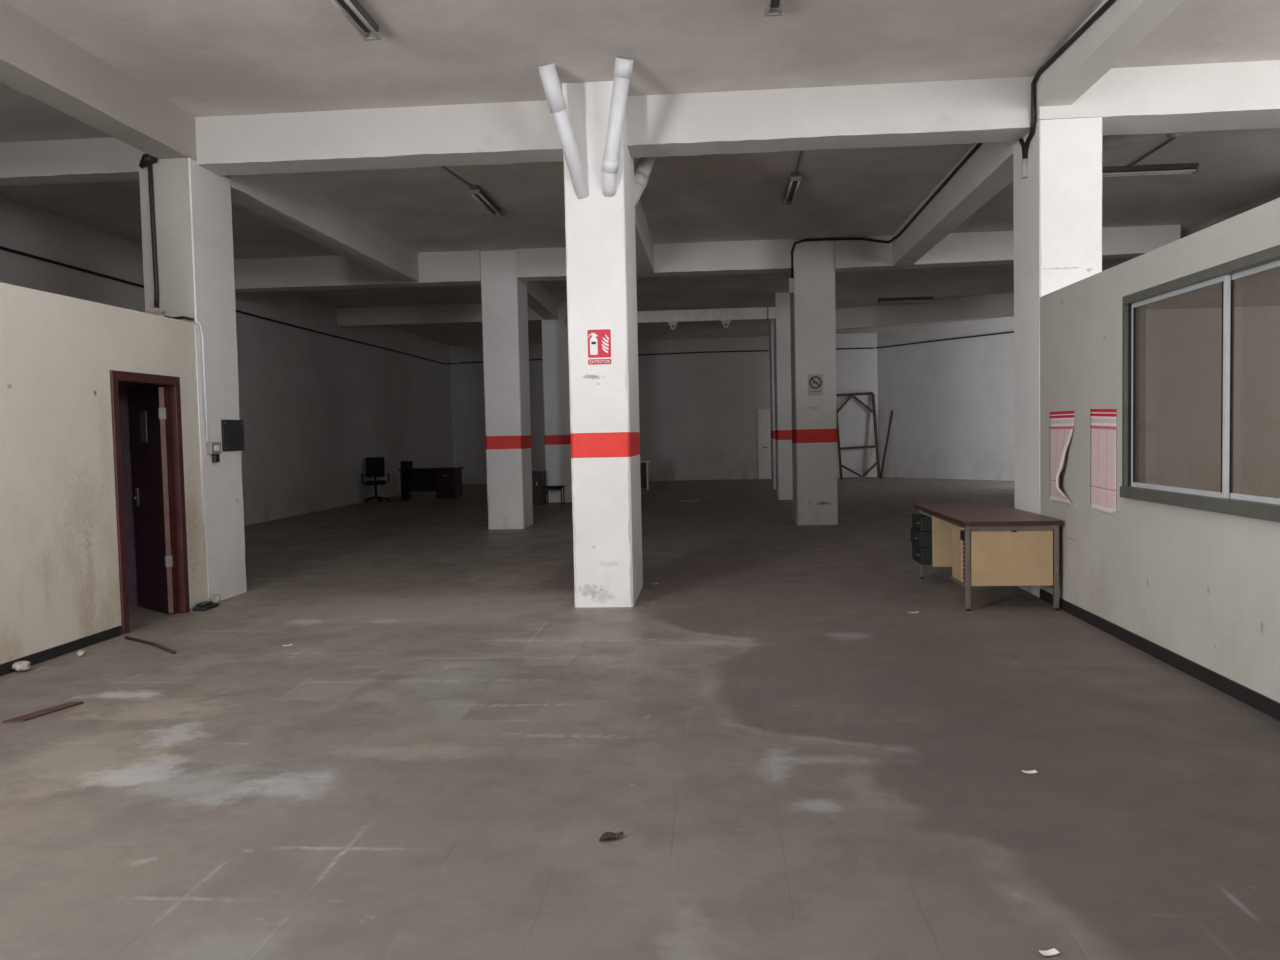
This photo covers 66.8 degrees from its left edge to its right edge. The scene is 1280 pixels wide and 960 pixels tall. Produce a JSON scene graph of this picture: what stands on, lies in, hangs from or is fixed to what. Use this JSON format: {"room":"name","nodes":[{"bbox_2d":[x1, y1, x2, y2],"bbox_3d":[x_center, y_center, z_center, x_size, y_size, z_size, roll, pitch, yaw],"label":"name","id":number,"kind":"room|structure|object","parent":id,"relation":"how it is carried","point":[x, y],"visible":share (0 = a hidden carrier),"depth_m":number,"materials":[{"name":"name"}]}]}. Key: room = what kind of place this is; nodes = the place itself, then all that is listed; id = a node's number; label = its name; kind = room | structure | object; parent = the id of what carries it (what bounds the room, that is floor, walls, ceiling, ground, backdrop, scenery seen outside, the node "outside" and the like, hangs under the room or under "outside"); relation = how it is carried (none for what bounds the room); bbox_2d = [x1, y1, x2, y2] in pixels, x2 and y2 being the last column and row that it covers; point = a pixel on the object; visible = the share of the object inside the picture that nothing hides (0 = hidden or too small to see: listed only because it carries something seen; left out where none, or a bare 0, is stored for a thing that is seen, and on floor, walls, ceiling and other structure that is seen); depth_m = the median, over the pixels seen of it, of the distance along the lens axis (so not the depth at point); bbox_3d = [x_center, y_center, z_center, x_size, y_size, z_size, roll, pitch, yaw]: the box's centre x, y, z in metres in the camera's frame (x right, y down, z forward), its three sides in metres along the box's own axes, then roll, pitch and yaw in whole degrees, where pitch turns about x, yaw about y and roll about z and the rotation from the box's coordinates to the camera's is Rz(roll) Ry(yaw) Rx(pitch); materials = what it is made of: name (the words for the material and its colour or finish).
{"room":"abandoned warehouse","nodes":[
{"label":"abandoned warehouse","id":0,"kind":"room"},
{"bbox_2d":[0,282,207,663],"bbox_3d":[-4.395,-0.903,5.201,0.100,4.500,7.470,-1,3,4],"label":"wall","id":1,"kind":"structure","parent":0,"point":[59,563],"depth_m":7.09,"materials":[{"name":"beige paint"}]},
{"bbox_2d":[0,626,121,675],"bbox_3d":[-4.342,1.337,4.658,0.012,0.075,6.080,-1,3,4],"label":"baseboard","id":2,"kind":"structure","parent":1,"relation":"attached to","point":[5,668],"depth_m":7.00,"materials":[{"name":"black paint"}]},
{"bbox_2d":[110,370,189,633],"bbox_3d":[-4.227,0.150,8.385,0.505,2.090,1.450,-2,3,-19],"label":"door","id":3,"kind":"structure","parent":1,"relation":"in","point":[155,413],"depth_m":8.57,"materials":[{"name":"brown wood"}]},
{"bbox_2d":[194,320,208,524],"bbox_3d":[-4.034,-0.528,8.966,0.028,1.881,0.135,-1,3,10],"label":"conduit","id":4,"kind":"object","parent":1,"relation":"attached to","point":[196,321],"visible":1,"depth_m":8.94,"materials":[{"name":"white plastic"}]},
{"bbox_2d":[118,382,148,605],"bbox_3d":[-6.173,-0.101,9.168,3.270,2.600,0.080,-1,3,4],"label":"wall","id":5,"kind":"structure","parent":0,"point":[124,388],"depth_m":9.03,"materials":[{"name":"paint"}]},
{"bbox_2d":[0,198,452,525],"bbox_3d":[-5.547,-1.424,16.777,3.980,4.500,29.900,-1,3,4],"label":"wall","id":6,"kind":"structure","parent":0,"point":[313,406],"depth_m":20.02,"materials":[{"name":"white paint"}]},
{"bbox_2d":[0,246,456,363],"bbox_3d":[-7.152,-3.026,16.860,0.214,0.120,29.174,-1,3,4],"label":"cable","id":7,"kind":"object","parent":6,"relation":"attached to","point":[1,247],"visible":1,"depth_m":14.28,"materials":[{"name":"black plastic"}]},
{"bbox_2d":[0,477,1279,959],"bbox_3d":[2.239,0.842,15.634,20.400,0.250,34.600,-1,3,4],"label":"floor","id":8,"kind":"structure","parent":0,"point":[791,761],"depth_m":4.40,"materials":[{"name":"concrete"}]},
{"bbox_2d":[12,661,30,670],"bbox_3d":[-4.142,1.250,6.506,0.101,0.068,0.120,-1,3,4],"label":"rubble piece","id":9,"kind":"object","parent":8,"relation":"on","point":[20,665],"visible":1,"depth_m":6.47,"materials":[{"name":"beige stone"}]},
{"bbox_2d":[2,701,83,722],"bbox_3d":[-3.355,1.309,5.477,0.086,0.012,0.432,0,3,22],"label":"strip","id":10,"kind":"object","parent":8,"relation":"on","point":[26,717],"visible":1,"depth_m":5.45,"materials":[{"name":"brown wood"}]},
{"bbox_2d":[76,650,84,655],"bbox_3d":[-4.002,1.239,6.949,0.058,0.041,0.056,-3,3,-34],"label":"rubble piece","id":11,"kind":"object","parent":8,"relation":"on","point":[80,652],"visible":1,"depth_m":6.93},
{"bbox_2d":[124,636,175,653],"bbox_3d":[-3.647,1.226,7.247,0.880,0.019,0.052,1,4,42],"label":"stick","id":12,"kind":"object","parent":8,"relation":"on","point":[125,637],"visible":1,"depth_m":7.26,"materials":[{"name":"brown wood"}]},
{"bbox_2d":[139,158,246,600],"bbox_3d":[-4.269,-0.899,9.323,0.490,4.098,0.760,-1,3,4],"label":"column","id":13,"kind":"structure","parent":8,"relation":"on","point":[192,203],"depth_m":9.11,"materials":[{"name":"paint"}]},
{"bbox_2d":[144,308,164,316],"bbox_3d":[-4.457,-1.516,8.881,0.241,0.120,0.069,-1,3,4],"label":"lump","id":14,"kind":"object","parent":13,"relation":"attached to","point":[155,311],"visible":0.52,"depth_m":8.86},
{"bbox_2d":[139,154,193,320],"bbox_3d":[-4.316,-2.205,8.835,0.447,1.514,0.112,-1,3,4],"label":"cable","id":15,"kind":"object","parent":13,"relation":"attached to","point":[148,160],"visible":0.86,"depth_m":8.85,"materials":[{"name":"plastic"}]},
{"bbox_2d":[206,442,221,461],"bbox_3d":[-3.996,-0.260,9.123,0.062,0.190,0.180,-1,3,4],"label":"light switch","id":16,"kind":"object","parent":13,"relation":"attached to","point":[214,448],"visible":1,"depth_m":9.11,"materials":[{"name":"grey plastic"}]},
{"bbox_2d":[212,454,219,461],"bbox_3d":[-4.003,-0.207,9.166,0.040,0.080,0.080,-1,3,4],"label":"socket","id":17,"kind":"object","parent":16,"relation":"attached to","point":[215,457],"depth_m":9.13,"materials":[{"name":"black plastic"}]},
{"bbox_2d":[221,420,244,450],"bbox_3d":[-3.987,-0.437,9.520,0.025,0.305,0.410,-1,3,4],"label":"metal panel","id":18,"kind":"object","parent":13,"relation":"attached to","point":[232,431],"visible":1,"depth_m":9.49,"materials":[{"name":"metal"}]},
{"bbox_2d":[192,601,218,610],"bbox_3d":[-3.946,1.140,8.825,0.120,0.060,0.260,-1,3,4],"label":"debris slab","id":19,"kind":"object","parent":8,"relation":"on","point":[206,605],"visible":1,"depth_m":8.75,"materials":[{"name":"grey stone"}]},
{"bbox_2d":[210,594,219,602],"bbox_3d":[-3.946,1.113,9.032,0.084,0.094,0.110,-1,3,4],"label":"rubble piece","id":20,"kind":"object","parent":8,"relation":"on","point":[216,598],"visible":0.84,"depth_m":9.00,"materials":[{"name":"beige stone"}]},
{"bbox_2d":[361,457,389,502],"bbox_3d":[-6.330,-0.003,23.303,0.709,1.080,0.634,-1,3,4],"label":"office chair","id":21,"kind":"object","parent":8,"relation":"on","point":[375,467],"visible":1,"depth_m":23.44,"materials":[{"name":"black fabric"}]},
{"bbox_2d":[398,467,463,500],"bbox_3d":[-5.073,0.100,23.718,1.430,0.780,0.750,-1,3,4],"label":"desk","id":22,"kind":"object","parent":8,"relation":"on","point":[446,481],"visible":0.98,"depth_m":23.64,"materials":[{"name":"brown wood"}]},
{"bbox_2d":[400,461,412,468],"bbox_3d":[-5.668,-0.364,23.591,0.230,0.185,0.260,-1,3,4],"label":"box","id":23,"kind":"object","parent":22,"relation":"on","point":[404,464],"visible":1,"depth_m":23.47,"materials":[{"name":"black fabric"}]},
{"bbox_2d":[480,250,532,528],"bbox_3d":[-2.202,-1.465,16.140,0.590,4.498,0.850,-1,3,4],"label":"column","id":24,"kind":"structure","parent":8,"relation":"on","point":[503,295],"depth_m":15.74,"materials":[{"name":"white paint"}]},
{"bbox_2d":[532,471,546,504],"bbox_3d":[-2.351,0.174,21.561,0.450,0.720,0.535,-1,3,4],"label":"base cabinet","id":25,"kind":"object","parent":8,"relation":"on","point":[538,477],"visible":0.44,"depth_m":21.31,"materials":[{"name":"brown wood"}]},
{"bbox_2d":[543,486,564,504],"bbox_3d":[-1.878,0.334,21.349,0.420,0.400,0.400,-1,3,4],"label":"stool","id":26,"kind":"object","parent":8,"relation":"on","point":[547,488],"visible":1,"depth_m":21.17,"materials":[{"name":"black wood"}]},
{"bbox_2d":[541,302,571,501],"bbox_3d":[-1.825,-1.761,22.247,0.640,4.498,0.800,-1,3,4],"label":"column","id":27,"kind":"structure","parent":8,"relation":"on","point":[555,356],"depth_m":21.85,"materials":[{"name":"white paint"}]},
{"bbox_2d":[562,81,642,607],"bbox_3d":[-0.319,-1.165,8.930,0.515,4.498,1.150,-1,3,4],"label":"column","id":28,"kind":"structure","parent":8,"relation":"on","point":[599,228],"depth_m":8.38,"materials":[{"name":"white paint"}]},
{"bbox_2d":[538,63,588,198],"bbox_3d":[-0.623,-2.897,8.095,0.142,1.015,0.623,0,3,30],"label":"drain pipe","id":29,"kind":"object","parent":28,"relation":"attached to","point":[548,73],"visible":0.97,"depth_m":8.03,"materials":[{"name":"white plastic"}]},
{"bbox_2d":[586,328,612,365],"bbox_3d":[-0.349,-1.143,8.349,0.220,0.320,0.013,-1,3,4],"label":"fire extinguisher sign","id":30,"kind":"object","parent":28,"relation":"attached to","point":[599,340],"visible":1,"depth_m":8.35,"materials":[{"name":"red plastic"}]},
{"bbox_2d":[601,57,633,196],"bbox_3d":[-0.204,-2.907,8.019,0.169,1.010,0.659,-2,3,-18],"label":"drain pipe","id":31,"kind":"object","parent":28,"relation":"attached to","point":[623,67],"visible":0.99,"depth_m":7.95,"materials":[{"name":"white plastic"}]},
{"bbox_2d":[634,157,655,205],"bbox_3d":[0.031,-3.039,9.486,0.567,0.894,0.187,-3,3,-35],"label":"drain pipe","id":32,"kind":"object","parent":28,"relation":"attached to","point":[644,166],"visible":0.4,"depth_m":9.40,"materials":[{"name":"grey plastic"}]},
{"bbox_2d":[599,831,622,840],"bbox_3d":[-0.106,1.322,3.607,0.100,0.018,0.048,-2,3,-24],"label":"dead leaf","id":33,"kind":"object","parent":8,"relation":"on","point":[606,835],"visible":1,"depth_m":3.61,"materials":[{"name":"brown plant"}]},
{"bbox_2d":[640,460,649,489],"bbox_3d":[-0.157,-0.125,26.215,0.810,0.785,0.600,-1,3,4],"label":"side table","id":34,"kind":"object","parent":8,"relation":"on","point":[643,466],"visible":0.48,"depth_m":25.94,"materials":[{"name":"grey wood"}]},
{"bbox_2d":[769,319,775,488],"bbox_3d":[3.765,-2.039,25.618,0.610,4.498,0.800,-1,3,4],"label":"column","id":35,"kind":"structure","parent":8,"relation":"on","point":[771,321],"depth_m":25.30,"materials":[{"name":"white paint"}]},
{"bbox_2d":[773,292,792,499],"bbox_3d":[3.325,-1.838,21.544,0.620,4.498,0.800,-1,3,4],"label":"column","id":36,"kind":"structure","parent":8,"relation":"on","point":[781,301],"depth_m":21.17,"materials":[{"name":"white paint"}]},
{"bbox_2d":[637,307,775,328],"bbox_3d":[0.682,-3.521,21.350,4.560,0.420,0.150,-1,3,4],"label":"ceiling beam","id":37,"kind":"structure","parent":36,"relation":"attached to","point":[725,315],"depth_m":21.23,"materials":[{"name":"paint"}]},
{"bbox_2d":[790,239,837,524],"bbox_3d":[2.807,-1.553,15.749,0.640,4.498,0.850,-1,3,4],"label":"column","id":38,"kind":"structure","parent":8,"relation":"on","point":[812,303],"depth_m":15.34,"materials":[{"name":"white paint"}]},
{"bbox_2d":[808,374,822,395],"bbox_3d":[2.770,-1.501,15.322,0.240,0.335,0.011,-1,3,4],"label":"no smoking sign","id":39,"kind":"object","parent":38,"relation":"attached to","point":[815,381],"visible":1,"depth_m":15.32,"materials":[{"name":"grey plastic"}]},
{"bbox_2d":[836,392,879,478],"bbox_3d":[6.708,-1.385,30.045,1.300,2.672,0.788,-1,3,4],"label":"frame","id":40,"kind":"object","parent":8,"relation":"on","point":[873,410],"visible":0.88,"depth_m":29.97,"materials":[{"name":"metal"}]},
{"bbox_2d":[880,411,892,477],"bbox_3d":[7.536,-1.087,29.691,0.512,2.064,0.066,-2,3,-22],"label":"leaning pole","id":41,"kind":"object","parent":8,"relation":"on","point":[891,414],"visible":1,"depth_m":29.67,"materials":[{"name":"metal"}]},
{"bbox_2d":[911,503,1063,610],"bbox_3d":[3.048,0.653,8.819,0.878,0.735,1.938,-1,3,4],"label":"office desk","id":42,"kind":"object","parent":8,"relation":"on","point":[984,544],"visible":1,"depth_m":7.90,"materials":[{"name":"brown laminate"}]},
{"bbox_2d":[1021,770,1037,773],"bbox_3d":[1.684,1.262,4.199,0.060,0.006,0.030,-1,3,-1],"label":"paper scrap","id":43,"kind":"object","parent":8,"relation":"on","point":[1032,771],"visible":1,"depth_m":4.20,"materials":[{"name":"white paper"}]},
{"bbox_2d":[1039,948,1059,955],"bbox_3d":[1.162,1.341,2.757,0.050,0.006,0.025,-2,3,-13],"label":"paper scrap","id":44,"kind":"object","parent":8,"relation":"on","point":[1051,952],"visible":1,"depth_m":2.76,"materials":[{"name":"white paper"}]},
{"bbox_2d":[1013,117,1101,597],"bbox_3d":[3.731,-1.040,8.709,0.520,4.098,0.740,-1,3,4],"label":"column","id":45,"kind":"structure","parent":8,"relation":"on","point":[1057,208],"depth_m":8.31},
{"bbox_2d":[0,0,1279,344],"bbox_3d":[2.138,-3.902,15.410,20.400,0.250,34.600,-1,3,4],"label":"ceiling","id":46,"kind":"structure","parent":0,"point":[206,58],"depth_m":8.37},
{"bbox_2d":[0,137,146,185],"bbox_3d":[-6.179,-3.158,9.712,3.280,0.344,0.300,-1,3,4],"label":"ceiling beam","id":47,"kind":"structure","parent":46,"relation":"attached to","point":[70,161],"depth_m":9.53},
{"bbox_2d":[0,0,196,160],"bbox_3d":[-4.516,-2.960,5.401,0.300,0.405,7.150,-1,3,4],"label":"ceiling beam","id":48,"kind":"structure","parent":46,"relation":"attached to","point":[36,61],"depth_m":7.46,"materials":[{"name":"paint"}]},
{"bbox_2d":[225,173,418,282],"bbox_3d":[-3.956,-3.278,12.647,0.300,0.476,6.100,-1,3,4],"label":"ceiling beam","id":49,"kind":"structure","parent":46,"relation":"attached to","point":[282,199],"depth_m":11.93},
{"bbox_2d":[330,0,380,40],"bbox_3d":[-1.992,-3.216,6.444,0.130,0.100,1.250,-1,3,4],"label":"lamp","id":50,"kind":"object","parent":46,"relation":"attached to","point":[353,8],"visible":1,"depth_m":6.78,"materials":[{"name":"grey plastic"}]},
{"bbox_2d":[363,32,380,40],"bbox_3d":[-1.944,-3.220,7.047,0.130,0.050,0.030,-1,3,4],"label":"socket","id":51,"kind":"object","parent":50,"relation":"attached to","point":[369,36],"depth_m":7.03,"materials":[{"name":"grey plastic"}]},
{"bbox_2d":[234,250,480,292],"bbox_3d":[-4.942,-3.410,15.980,4.780,0.485,0.400,-1,3,4],"label":"ceiling beam","id":52,"kind":"structure","parent":46,"relation":"attached to","point":[449,268],"depth_m":15.80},
{"bbox_2d":[195,100,563,175],"bbox_3d":[-2.347,-3.162,9.014,3.470,0.434,0.400,-1,3,4],"label":"ceiling beam","id":53,"kind":"structure","parent":46,"relation":"attached to","point":[523,131],"depth_m":8.84,"materials":[{"name":"paint"}]},
{"bbox_2d":[337,304,540,327],"bbox_3d":[-4.534,-3.746,22.058,4.660,0.404,0.400,-1,3,4],"label":"ceiling beam","id":54,"kind":"structure","parent":46,"relation":"attached to","point":[421,315],"depth_m":21.91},
{"bbox_2d":[440,166,470,186],"bbox_3d":[-2.187,-3.436,10.396,0.089,0.027,2.304,-1,3,7],"label":"conduit","id":55,"kind":"object","parent":46,"relation":"attached to","point":[443,167],"visible":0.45,"depth_m":11.08,"materials":[{"name":"grey plastic"}]},
{"bbox_2d":[469,185,501,216],"bbox_3d":[-1.930,-3.488,12.179,0.130,0.100,1.250,-1,3,4],"label":"lamp","id":56,"kind":"object","parent":46,"relation":"attached to","point":[475,191],"visible":1,"depth_m":12.04,"materials":[{"name":"grey plastic"}]},
{"bbox_2d":[469,189,479,194],"bbox_3d":[-1.976,-3.433,11.578,0.130,0.050,0.030,-1,3,4],"label":"socket","id":57,"kind":"object","parent":56,"relation":"attached to","point":[472,191],"depth_m":11.56,"materials":[{"name":"grey plastic"}]},
{"bbox_2d":[527,281,557,319],"bbox_3d":[-2.099,-3.659,19.108,0.300,0.404,5.263,-1,3,3],"label":"ceiling beam","id":58,"kind":"structure","parent":46,"relation":"attached to","point":[539,299],"depth_m":19.60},
{"bbox_2d":[635,200,654,273],"bbox_3d":[-0.154,-3.347,12.400,0.300,0.477,6.000,-1,3,4],"label":"ceiling beam","id":59,"kind":"structure","parent":46,"relation":"attached to","point":[644,241],"depth_m":13.65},
{"bbox_2d":[515,239,793,280],"bbox_3d":[0.226,-3.515,15.576,4.410,0.456,0.400,-1,3,4],"label":"ceiling beam","id":60,"kind":"structure","parent":46,"relation":"attached to","point":[751,256],"depth_m":15.34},
{"bbox_2d":[789,143,982,293],"bbox_3d":[2.894,-3.210,12.071,1.604,0.830,6.400,-1,3,4],"label":"cable","id":61,"kind":"object","parent":60,"relation":"attached to","point":[791,280],"visible":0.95,"depth_m":14.62,"materials":[{"name":"black plastic"}]},
{"bbox_2d":[764,0,783,16],"bbox_3d":[0.886,-3.264,6.179,0.130,0.100,1.250,-1,3,4],"label":"lamp","id":62,"kind":"object","parent":46,"relation":"attached to","point":[773,7],"visible":1,"depth_m":6.73,"materials":[{"name":"grey plastic"}]},
{"bbox_2d":[764,8,782,16],"bbox_3d":[0.933,-3.269,6.782,0.130,0.050,0.030,-1,3,4],"label":"socket","id":63,"kind":"object","parent":62,"relation":"attached to","point":[773,11],"depth_m":6.77,"materials":[{"name":"grey plastic"}]},
{"bbox_2d":[783,172,801,205],"bbox_3d":[1.858,-3.554,11.883,0.130,0.100,1.250,-1,3,4],"label":"lamp","id":64,"kind":"object","parent":46,"relation":"attached to","point":[795,178],"visible":1,"depth_m":11.76,"materials":[{"name":"grey plastic"}]},
{"bbox_2d":[790,176,801,180],"bbox_3d":[1.812,-3.500,11.282,0.130,0.050,0.030,-1,3,4],"label":"socket","id":65,"kind":"object","parent":64,"relation":"attached to","point":[793,178],"depth_m":11.27,"materials":[{"name":"grey plastic"}]},
{"bbox_2d":[795,151,801,172],"bbox_3d":[1.704,-3.504,10.090,0.018,0.023,2.300,-1,3,5],"label":"conduit","id":66,"kind":"object","parent":46,"relation":"attached to","point":[801,151],"visible":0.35,"depth_m":10.76,"materials":[{"name":"grey plastic"}]},
{"bbox_2d":[626,77,1033,157],"bbox_3d":[1.658,-3.233,8.701,3.535,0.433,0.400,-1,3,4],"label":"ceiling beam","id":67,"kind":"structure","parent":46,"relation":"attached to","point":[996,109],"depth_m":8.53,"materials":[{"name":"paint"}]},
{"bbox_2d":[878,297,933,302],"bbox_3d":[6.104,-4.138,22.322,1.250,0.100,0.130,-1,3,4],"label":"lamp","id":68,"kind":"object","parent":46,"relation":"attached to","point":[912,299],"visible":1,"depth_m":22.28,"materials":[{"name":"grey plastic"}]},
{"bbox_2d":[835,292,1013,330],"bbox_3d":[7.785,-3.976,22.430,8.659,0.505,0.350,1,3,33],"label":"ceiling beam","id":69,"kind":"structure","parent":46,"relation":"attached to","point":[993,305],"depth_m":22.89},
{"bbox_2d":[892,141,1016,265],"bbox_3d":[3.839,-3.417,12.039,0.300,0.474,6.100,-1,3,4],"label":"ceiling beam","id":70,"kind":"structure","parent":46,"relation":"attached to","point":[989,169],"depth_m":11.29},
{"bbox_2d":[835,225,1180,271],"bbox_3d":[5.644,-3.599,15.154,5.180,0.480,0.400,-1,3,4],"label":"ceiling beam","id":71,"kind":"structure","parent":46,"relation":"attached to","point":[997,247],"depth_m":15.00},
{"bbox_2d":[1040,0,1184,106],"bbox_3d":[3.150,-3.083,3.392,0.260,0.297,9.740,-1,3,4],"label":"ceiling beam","id":72,"kind":"structure","parent":46,"relation":"attached to","point":[1125,23],"depth_m":7.13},
{"bbox_2d":[1019,0,1115,178],"bbox_3d":[3.186,-2.938,5.695,0.066,0.795,6.119,-1,3,4],"label":"cable","id":73,"kind":"object","parent":72,"relation":"attached to","point":[1025,145],"visible":0.91,"depth_m":8.25,"materials":[{"name":"black plastic"}]},
{"bbox_2d":[1102,131,1197,149],"bbox_3d":[4.825,-3.454,9.902,2.780,0.164,0.164,1,4,42],"label":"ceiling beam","id":74,"kind":"structure","parent":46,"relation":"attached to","point":[1108,141],"depth_m":9.74,"materials":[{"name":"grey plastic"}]},
{"bbox_2d":[1102,163,1199,176],"bbox_3d":[5.858,-3.614,11.341,1.250,0.100,0.130,-1,3,4],"label":"lamp","id":75,"kind":"object","parent":46,"relation":"attached to","point":[1184,168],"visible":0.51,"depth_m":11.30,"materials":[{"name":"grey plastic"}]},
{"bbox_2d":[1128,137,1176,167],"bbox_3d":[5.625,-3.584,10.018,0.081,0.027,2.574,-1,3,2],"label":"conduit","id":76,"kind":"object","parent":46,"relation":"attached to","point":[1170,140],"visible":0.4,"depth_m":10.70,"materials":[{"name":"grey plastic"}]},
{"bbox_2d":[1036,60,1279,134],"bbox_3d":[5.710,-3.318,8.349,4.600,0.404,0.550,-1,3,4],"label":"ceiling beam","id":77,"kind":"structure","parent":46,"relation":"attached to","point":[1231,95],"depth_m":8.19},
{"bbox_2d":[450,333,877,483],"bbox_3d":[0.535,-2.232,31.129,13.900,4.500,0.300,-1,3,4],"label":"wall","id":78,"kind":"structure","parent":0,"point":[698,419],"depth_m":30.87,"materials":[{"name":"white paint"}]},
{"bbox_2d":[459,347,873,363],"bbox_3d":[0.733,-3.960,30.846,13.200,0.170,0.055,-1,3,4],"label":"cable","id":79,"kind":"object","parent":78,"relation":"attached to","point":[869,347],"visible":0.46,"depth_m":30.73,"materials":[{"name":"black rubber"}]},
{"bbox_2d":[757,409,770,478],"bbox_3d":[4.231,-1.138,30.680,1.000,2.200,0.132,-1,3,4],"label":"door","id":80,"kind":"structure","parent":78,"relation":"in","point":[764,420],"depth_m":30.70,"materials":[{"name":"white plastic"}]},
{"bbox_2d":[877,316,1014,480],"bbox_3d":[10.042,-2.243,27.071,0.345,4.500,8.700,-3,3,-35],"label":"wall","id":81,"kind":"structure","parent":0,"point":[951,402],"depth_m":28.28,"materials":[{"name":"white paint"}]},
{"bbox_2d":[876,331,1013,348],"bbox_3d":[9.744,-4.031,26.999,0.047,0.070,8.164,-3,3,-35],"label":"cable","id":82,"kind":"object","parent":81,"relation":"attached to","point":[1011,331],"visible":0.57,"depth_m":28.12,"materials":[{"name":"black rubber"}]},
{"bbox_2d":[1040,198,1279,702],"bbox_3d":[3.135,-0.034,3.542,0.100,2.600,9.740,-1,3,4],"label":"wall","id":83,"kind":"structure","parent":0,"point":[1201,586],"depth_m":6.32,"materials":[{"name":"grey paint"}]},
{"bbox_2d":[1048,410,1075,509],"bbox_3d":[3.383,-0.171,7.874,0.074,0.775,0.630,-1,3,4],"label":"poster","id":84,"kind":"object","parent":83,"relation":"attached to","point":[1061,422],"visible":1,"depth_m":7.89,"materials":[{"name":"pink paper"}]},
{"bbox_2d":[1088,408,1118,518],"bbox_3d":[3.350,-0.133,7.030,0.010,0.780,0.540,-1,3,4],"label":"poster","id":85,"kind":"object","parent":83,"relation":"attached to","point":[1102,420],"visible":1,"depth_m":7.01,"materials":[{"name":"pink paper"}]},
{"bbox_2d":[1040,589,1279,720],"bbox_3d":[3.104,1.224,3.596,0.014,0.085,9.720,-1,3,4],"label":"baseboard","id":86,"kind":"structure","parent":83,"relation":"attached to","point":[1248,696],"depth_m":5.91,"materials":[{"name":"black paint"}]},
{"bbox_2d":[1120,245,1279,521],"bbox_3d":[3.245,-0.499,5.283,0.155,1.360,2.670,-1,3,4],"label":"window","id":87,"kind":"structure","parent":83,"relation":"in","point":[1134,485],"depth_m":5.73,"materials":[{"name":"metal"}]},
{"bbox_2d":[1102,190,1279,270],"bbox_3d":[9.959,-1.481,10.958,3.400,4.500,25.900,-1,3,4],"label":"wall","id":88,"kind":"structure","parent":0,"point":[1275,195],"depth_m":14.10,"materials":[{"name":"white paint"}]},
{"bbox_2d":[1146,306,1279,497],"bbox_3d":[6.025,-0.286,8.106,4.040,2.550,0.100,-1,3,4],"label":"wall","id":89,"kind":"structure","parent":0,"point":[1184,346],"depth_m":8.13,"materials":[{"name":"beige paint"}]},
{"bbox_2d":[1146,267,1279,309],"bbox_3d":[5.397,-1.254,3.237,4.500,0.070,9.600,-1,3,4],"label":"ceiling","id":90,"kind":"structure","parent":0,"point":[1263,288],"depth_m":7.35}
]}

